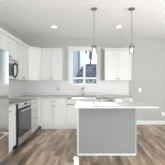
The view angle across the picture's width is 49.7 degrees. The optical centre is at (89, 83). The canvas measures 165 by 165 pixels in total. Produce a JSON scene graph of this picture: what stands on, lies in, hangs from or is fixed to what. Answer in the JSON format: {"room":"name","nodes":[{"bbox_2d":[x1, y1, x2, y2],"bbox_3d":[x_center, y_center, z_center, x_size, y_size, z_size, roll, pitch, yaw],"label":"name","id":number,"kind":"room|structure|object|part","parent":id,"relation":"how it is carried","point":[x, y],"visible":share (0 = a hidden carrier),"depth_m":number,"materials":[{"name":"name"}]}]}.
{"room":"kitchen","nodes":[
{"label":"kitchen","id":0,"kind":"room"},
{"bbox_2d":[0,20,24,80],"bbox_3d":[-2.135,-0.095,1.300,0.150,2.740,8.600,0,0,0],"label":"wall","id":1,"kind":"structure","parent":0,"point":[3,25],"depth_m":4.67,"materials":[{"name":"beige paint"}]},
{"bbox_2d":[0,29,17,59],"bbox_3d":[-1.871,-0.801,3.814,0.373,0.522,0.764,0,0,0],"label":"upper cabinet","id":2,"kind":"object","parent":1,"relation":"attached to","point":[8,41],"visible":0.83,"depth_m":3.78,"materials":[{"name":"white paint"}]},
{"bbox_3d":[-1.740,-0.765,3.627,0.020,0.420,0.364,0,0,0],"label":"door","id":3,"kind":"part","parent":2,"relation":"part of","materials":[{"name":"white paint"}]},
{"bbox_3d":[-1.871,-1.031,3.814,0.373,0.062,0.764,0,0,0],"label":"crown molding","id":4,"kind":"part","parent":2,"relation":"part of","materials":[{"name":"white paint"}]},
{"bbox_3d":[-1.740,-0.765,4.001,0.020,0.420,0.364,0,0,0],"label":"door","id":5,"kind":"part","parent":2,"relation":"part of","materials":[{"name":"white paint"}]},
{"bbox_2d":[9,58,18,78],"bbox_3d":[-1.830,-0.322,3.815,0.454,0.428,0.758,0,0,0],"label":"microwave","id":6,"kind":"object","parent":2,"relation":"attached to","point":[13,64],"visible":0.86,"depth_m":3.89,"materials":[{"name":"silver metal"}]},
{"bbox_3d":[-1.687,-0.301,3.720,0.029,0.383,0.563,0,0,0],"label":"door","id":7,"kind":"part","parent":6,"relation":"part of","materials":[{"name":"silver metal"}]},
{"bbox_2d":[9,39,29,79],"bbox_3d":[-1.871,-0.584,4.592,0.373,0.957,0.788,0,0,0],"label":"upper cabinet","id":8,"kind":"object","parent":1,"relation":"attached to","point":[21,47],"visible":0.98,"depth_m":4.56,"materials":[{"name":"white paint"}]},
{"bbox_3d":[-1.740,-0.547,4.399,0.020,0.855,0.376,0,0,0],"label":"door","id":9,"kind":"part","parent":8,"relation":"part of","materials":[{"name":"white paint"}]},
{"bbox_3d":[-1.871,-1.031,4.592,0.373,0.062,0.788,0,0,0],"label":"crown molding","id":10,"kind":"part","parent":8,"relation":"part of","materials":[{"name":"white paint"}]},
{"bbox_3d":[-1.740,-0.547,4.785,0.020,0.855,0.376,0,0,0],"label":"door","id":11,"kind":"part","parent":8,"relation":"part of","materials":[{"name":"white paint"}]},
{"bbox_2d":[0,0,164,36],"bbox_3d":[1.220,-1.525,1.300,6.860,0.120,8.900,0,0,0],"label":"ceiling","id":12,"kind":"structure","parent":0,"point":[29,18],"depth_m":3.98,"materials":[{"name":"white paint"}]},
{"bbox_2d":[91,7,96,51],"bbox_3d":[0.080,-1.022,3.456,0.124,0.884,0.124,0,0,0],"label":"pendant light","id":13,"kind":"object","parent":12,"relation":"hanging from","point":[93,46],"visible":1,"depth_m":3.43,"materials":[{"name":"silver metal"}]},
{"bbox_2d":[128,7,134,53],"bbox_3d":[0.810,-1.022,3.456,0.124,0.884,0.124,0,0,0],"label":"pendant light","id":14,"kind":"object","parent":12,"relation":"hanging from","point":[131,9],"visible":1,"depth_m":3.45,"materials":[{"name":"silver metal"}]},
{"bbox_3d":[0.810,-1.097,3.456,0.012,0.675,0.013,0,0,0],"label":"rod","id":15,"kind":"part","parent":14,"relation":"part of","materials":[{"name":"silver metal"}]},
{"bbox_2d":[6,125,164,164],"bbox_3d":[1.220,1.325,1.300,6.860,0.100,8.900,0,0,0],"label":"floor","id":16,"kind":"structure","parent":0,"point":[44,146],"depth_m":3.36,"materials":[{"name":"brown wood"}]},
{"bbox_2d":[0,48,8,164],"bbox_3d":[-1.607,0.385,2.291,0.846,1.780,0.905,0,0,0],"label":"refrigerator","id":17,"kind":"object","parent":16,"relation":"on","point":[4,54],"visible":1,"depth_m":2.60,"materials":[{"name":"grey metal"}]},
{"bbox_3d":[-1.280,0.932,2.291,0.060,0.545,0.905,0,0,0],"label":"freezer drawer","id":18,"kind":"part","parent":17,"relation":"part of","materials":[{"name":"silver metal"}]},
{"bbox_2d":[8,105,15,152],"bbox_3d":[-1.722,0.832,3.098,0.672,0.886,0.665,0,0,0],"label":"base cabinet","id":19,"kind":"object","parent":16,"relation":"on","point":[12,109],"visible":0.26,"depth_m":3.29,"materials":[{"name":"white paint"}]},
{"bbox_3d":[-1.430,0.487,3.098,0.020,0.145,0.635,0,0,0],"label":"drawer","id":20,"kind":"part","parent":19,"relation":"part of","materials":[{"name":"white paint"}]},
{"bbox_2d":[9,99,32,149],"bbox_3d":[-1.683,0.814,3.815,0.725,0.921,0.760,0,0,0],"label":"range","id":21,"kind":"object","parent":16,"relation":"on","point":[23,108],"visible":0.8,"depth_m":3.70,"materials":[{"name":"silver metal"}]},
{"bbox_2d":[9,99,30,102],"bbox_3d":[-1.717,0.361,3.815,0.658,0.015,0.760,0,0,0],"label":"cooktop","id":22,"kind":"object","parent":21,"relation":"in","point":[10,100],"depth_m":3.83,"materials":[{"name":"grey stone"}]},
{"bbox_3d":[-1.401,0.764,3.815,0.032,0.572,0.734,0,0,0],"label":"oven door","id":23,"kind":"part","parent":21,"relation":"part of","materials":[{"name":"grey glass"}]},
{"bbox_3d":[-1.399,1.129,3.815,0.035,0.152,0.734,0,0,0],"label":"drawer","id":24,"kind":"part","parent":21,"relation":"part of","materials":[{"name":"silver metal"}]},
{"bbox_3d":[-1.399,0.423,3.815,0.035,0.104,0.734,0,0,0],"label":"control panel","id":25,"kind":"part","parent":21,"relation":"part of","materials":[{"name":"silver metal"}]},
{"bbox_2d":[31,99,38,133],"bbox_3d":[-1.722,0.832,4.575,0.672,0.886,0.750,0,0,0],"label":"base cabinet","id":26,"kind":"object","parent":16,"relation":"on","point":[35,109],"visible":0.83,"depth_m":4.61,"materials":[{"name":"white paint"}]},
{"bbox_3d":[-1.430,1.070,4.575,0.020,0.180,0.720,0,0,0],"label":"drawer","id":27,"kind":"part","parent":26,"relation":"part of","materials":[{"name":"white paint"}]},
{"bbox_3d":[-1.430,0.870,4.575,0.020,0.180,0.720,0,0,0],"label":"drawer","id":28,"kind":"part","parent":26,"relation":"part of","materials":[{"name":"white paint"}]},
{"bbox_3d":[-1.430,0.670,4.575,0.020,0.180,0.720,0,0,0],"label":"drawer","id":29,"kind":"part","parent":26,"relation":"part of","materials":[{"name":"white paint"}]},
{"bbox_3d":[-1.430,0.487,4.575,0.020,0.145,0.720,0,0,0],"label":"drawer","id":30,"kind":"part","parent":26,"relation":"part of","materials":[{"name":"white paint"}]},
{"bbox_2d":[36,98,40,128],"bbox_3d":[-1.722,0.832,5.276,0.672,0.886,0.645,0,0,0],"label":"base cabinet","id":31,"kind":"object","parent":16,"relation":"on","point":[39,104],"visible":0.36,"depth_m":4.98,"materials":[{"name":"white paint"}]},
{"bbox_2d":[41,98,66,128],"bbox_3d":[-1.022,0.832,5.272,0.725,0.886,0.652,0,0,0],"label":"base cabinet","id":32,"kind":"object","parent":16,"relation":"on","point":[53,110],"visible":0.98,"depth_m":4.99,"materials":[{"name":"white paint"}]},
{"bbox_3d":[-1.199,0.870,4.990,0.342,0.580,0.020,0,0,0],"label":"door","id":33,"kind":"part","parent":32,"relation":"part of","materials":[{"name":"white paint"}]},
{"bbox_3d":[-1.022,0.487,4.990,0.695,0.145,0.020,0,0,0],"label":"drawer","id":34,"kind":"part","parent":32,"relation":"part of","materials":[{"name":"white paint"}]},
{"bbox_3d":[-0.846,0.870,4.990,0.342,0.580,0.020,0,0,0],"label":"door","id":35,"kind":"part","parent":32,"relation":"part of","materials":[{"name":"white paint"}]},
{"bbox_2d":[67,98,99,128],"bbox_3d":[-0.185,0.832,5.274,0.945,0.886,0.649,0,0,0],"label":"base cabinet","id":36,"kind":"object","parent":16,"relation":"on","point":[71,111],"visible":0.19,"depth_m":4.99,"materials":[{"name":"white paint"}]},
{"bbox_2d":[9,95,133,99],"bbox_3d":[-0.421,0.373,4.899,3.273,0.027,1.398,0,0,0],"label":"countertop","id":37,"kind":"structure","parent":36,"relation":"on","point":[32,97],"depth_m":5.13,"materials":[{"name":"grey stone"}]},
{"bbox_3d":[-0.417,0.870,4.990,0.452,0.580,0.020,0,0,0],"label":"door","id":38,"kind":"part","parent":36,"relation":"part of","materials":[{"name":"white paint"}]},
{"bbox_3d":[-0.185,0.487,4.990,0.915,0.145,0.020,0,0,0],"label":"false drawer","id":39,"kind":"part","parent":36,"relation":"part of","materials":[{"name":"white paint"}]},
{"bbox_2d":[100,98,121,101],"bbox_3d":[0.591,0.839,5.248,0.600,0.872,0.644,0,0,0],"label":"dishwasher","id":40,"kind":"object","parent":16,"relation":"on","point":[101,99],"visible":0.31,"depth_m":4.98,"materials":[{"name":"grey"}]},
{"bbox_2d":[74,102,158,154],"bbox_3d":[0.417,0.818,3.185,1.335,0.915,0.760,0,0,0],"label":"kitchen island","id":41,"kind":"object","parent":16,"relation":"on","point":[103,128],"visible":1,"depth_m":3.19,"materials":[{"name":"grey paint"}]},
{"bbox_3d":[-0.216,0.829,3.361,0.019,0.892,0.349,0,0,0],"label":"panel","id":42,"kind":"part","parent":41,"relation":"part of","materials":[{"name":"white paint"}]},
{"bbox_3d":[0.307,1.261,3.184,1.027,0.028,0.012,0,0,0],"label":"molding","id":43,"kind":"part","parent":41,"relation":"part of","materials":[{"name":"white paint"}]},
{"bbox_2d":[74,102,158,107],"bbox_3d":[0.417,0.371,3.185,1.335,0.022,0.760,0,0,0],"label":"island countertop","id":44,"kind":"structure","parent":41,"relation":"on","point":[79,104],"depth_m":2.98,"materials":[{"name":"white stone"}]},
{"bbox_3d":[0.828,0.829,3.361,0.011,0.892,0.349,0,0,0],"label":"panel","id":45,"kind":"part","parent":41,"relation":"part of","materials":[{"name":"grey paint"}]},
{"bbox_2d":[122,98,132,101],"bbox_3d":[1.047,0.832,5.272,0.300,0.886,0.652,0,0,0],"label":"base cabinet","id":46,"kind":"object","parent":16,"relation":"on","point":[123,99],"visible":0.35,"depth_m":4.99,"materials":[{"name":"white paint"}]},
{"bbox_2d":[25,37,164,120],"bbox_3d":[1.220,-0.095,5.675,6.860,2.740,0.150,0,0,0],"label":"wall","id":47,"kind":"structure","parent":0,"point":[148,54],"depth_m":5.60,"materials":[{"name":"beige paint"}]},
{"bbox_2d":[21,46,41,80],"bbox_3d":[-1.753,-0.584,5.293,0.610,0.957,0.610,0,0,0],"label":"upper cabinet","id":48,"kind":"object","parent":47,"relation":"attached to","point":[34,53],"visible":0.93,"depth_m":5.13,"materials":[{"name":"white paint"}]},
{"bbox_3d":[-1.596,-0.547,5.136,0.020,0.855,0.364,0,0,45],"label":"door","id":49,"kind":"part","parent":48,"relation":"part of","materials":[{"name":"white paint"}]},
{"bbox_2d":[41,48,64,80],"bbox_3d":[-1.118,-0.584,5.412,0.660,0.957,0.373,0,0,0],"label":"upper cabinet","id":50,"kind":"object","parent":47,"relation":"attached to","point":[52,59],"visible":1,"depth_m":5.28,"materials":[{"name":"white paint"}]},
{"bbox_3d":[-1.290,-0.547,5.280,0.290,0.855,0.020,0,0,0],"label":"door","id":51,"kind":"part","parent":50,"relation":"part of","materials":[{"name":"white paint"}]},
{"bbox_3d":[-1.118,-1.031,5.412,0.660,0.062,0.373,0,0,0],"label":"crown molding","id":52,"kind":"part","parent":50,"relation":"part of","materials":[{"name":"white paint"}]},
{"bbox_3d":[-0.991,-0.547,5.280,0.290,0.855,0.020,0,0,0],"label":"door","id":53,"kind":"part","parent":50,"relation":"part of","materials":[{"name":"white paint"}]},
{"bbox_2d":[9,80,128,97],"bbox_3d":[-0.422,0.128,4.179,3.274,0.462,2.839,0,0,0],"label":"backsplash","id":54,"kind":"structure","parent":47,"relation":"attached to","point":[17,88],"depth_m":5.59,"materials":[{"name":"white tile"}]},
{"bbox_2d":[68,47,100,87],"bbox_3d":[-0.175,-0.532,5.628,1.010,1.285,0.145,0,0,0],"label":"window","id":55,"kind":"structure","parent":47,"relation":"in","point":[70,49],"depth_m":5.58,"materials":[{"name":"white paint"}]},
{"bbox_3d":[-0.175,-0.527,5.665,0.820,1.095,0.070,0,0,0],"label":"frame","id":56,"kind":"part","parent":55,"relation":"part of","materials":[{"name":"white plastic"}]},
{"bbox_2d":[102,48,130,80],"bbox_3d":[0.832,-0.584,5.412,0.890,0.957,0.373,0,0,0],"label":"upper cabinet","id":57,"kind":"object","parent":47,"relation":"attached to","point":[117,61],"visible":0.99,"depth_m":5.28,"materials":[{"name":"white paint"}]},
{"bbox_3d":[0.636,-0.547,5.280,0.382,0.855,0.020,0,0,0],"label":"door","id":58,"kind":"part","parent":57,"relation":"part of","materials":[{"name":"white paint"}]},
{"bbox_3d":[0.832,-1.031,5.412,0.890,0.062,0.373,0,0,0],"label":"crown molding","id":59,"kind":"part","parent":57,"relation":"part of","materials":[{"name":"white paint"}]},
{"bbox_3d":[1.028,-0.547,5.280,0.382,0.855,0.020,0,0,0],"label":"door","id":60,"kind":"part","parent":57,"relation":"part of","materials":[{"name":"white paint"}]},
{"bbox_2d":[137,121,164,124],"bbox_3d":[2.868,1.212,5.591,3.265,0.125,0.015,0,0,0],"label":"baseboard","id":61,"kind":"structure","parent":47,"relation":"attached to","point":[138,122],"depth_m":5.58,"materials":[{"name":"white paint"}]},
{"label":"outside","id":62,"kind":"structure","parent":0,"visible":0},
{"bbox_3d":[0.000,2.675,63.100,120.000,0.200,113.800,0,0,0],"label":"ground","id":63,"kind":"structure","parent":62,"visible":0},
{"bbox_2d":[73,51,86,83],"bbox_3d":[-4.450,-2.525,31.000,7.800,10.200,8.800,0,0,0],"label":"house","id":64,"kind":"structure","parent":63,"relation":"on","point":[77,55],"depth_m":27.00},
{"bbox_2d":[73,64,95,83],"bbox_3d":[0.225,0.350,18.095,3.050,4.450,8.410,0,0,0],"label":"house","id":65,"kind":"structure","parent":63,"relation":"on","point":[90,69],"depth_m":14.43,"materials":[{"name":"grey"}]}
]}

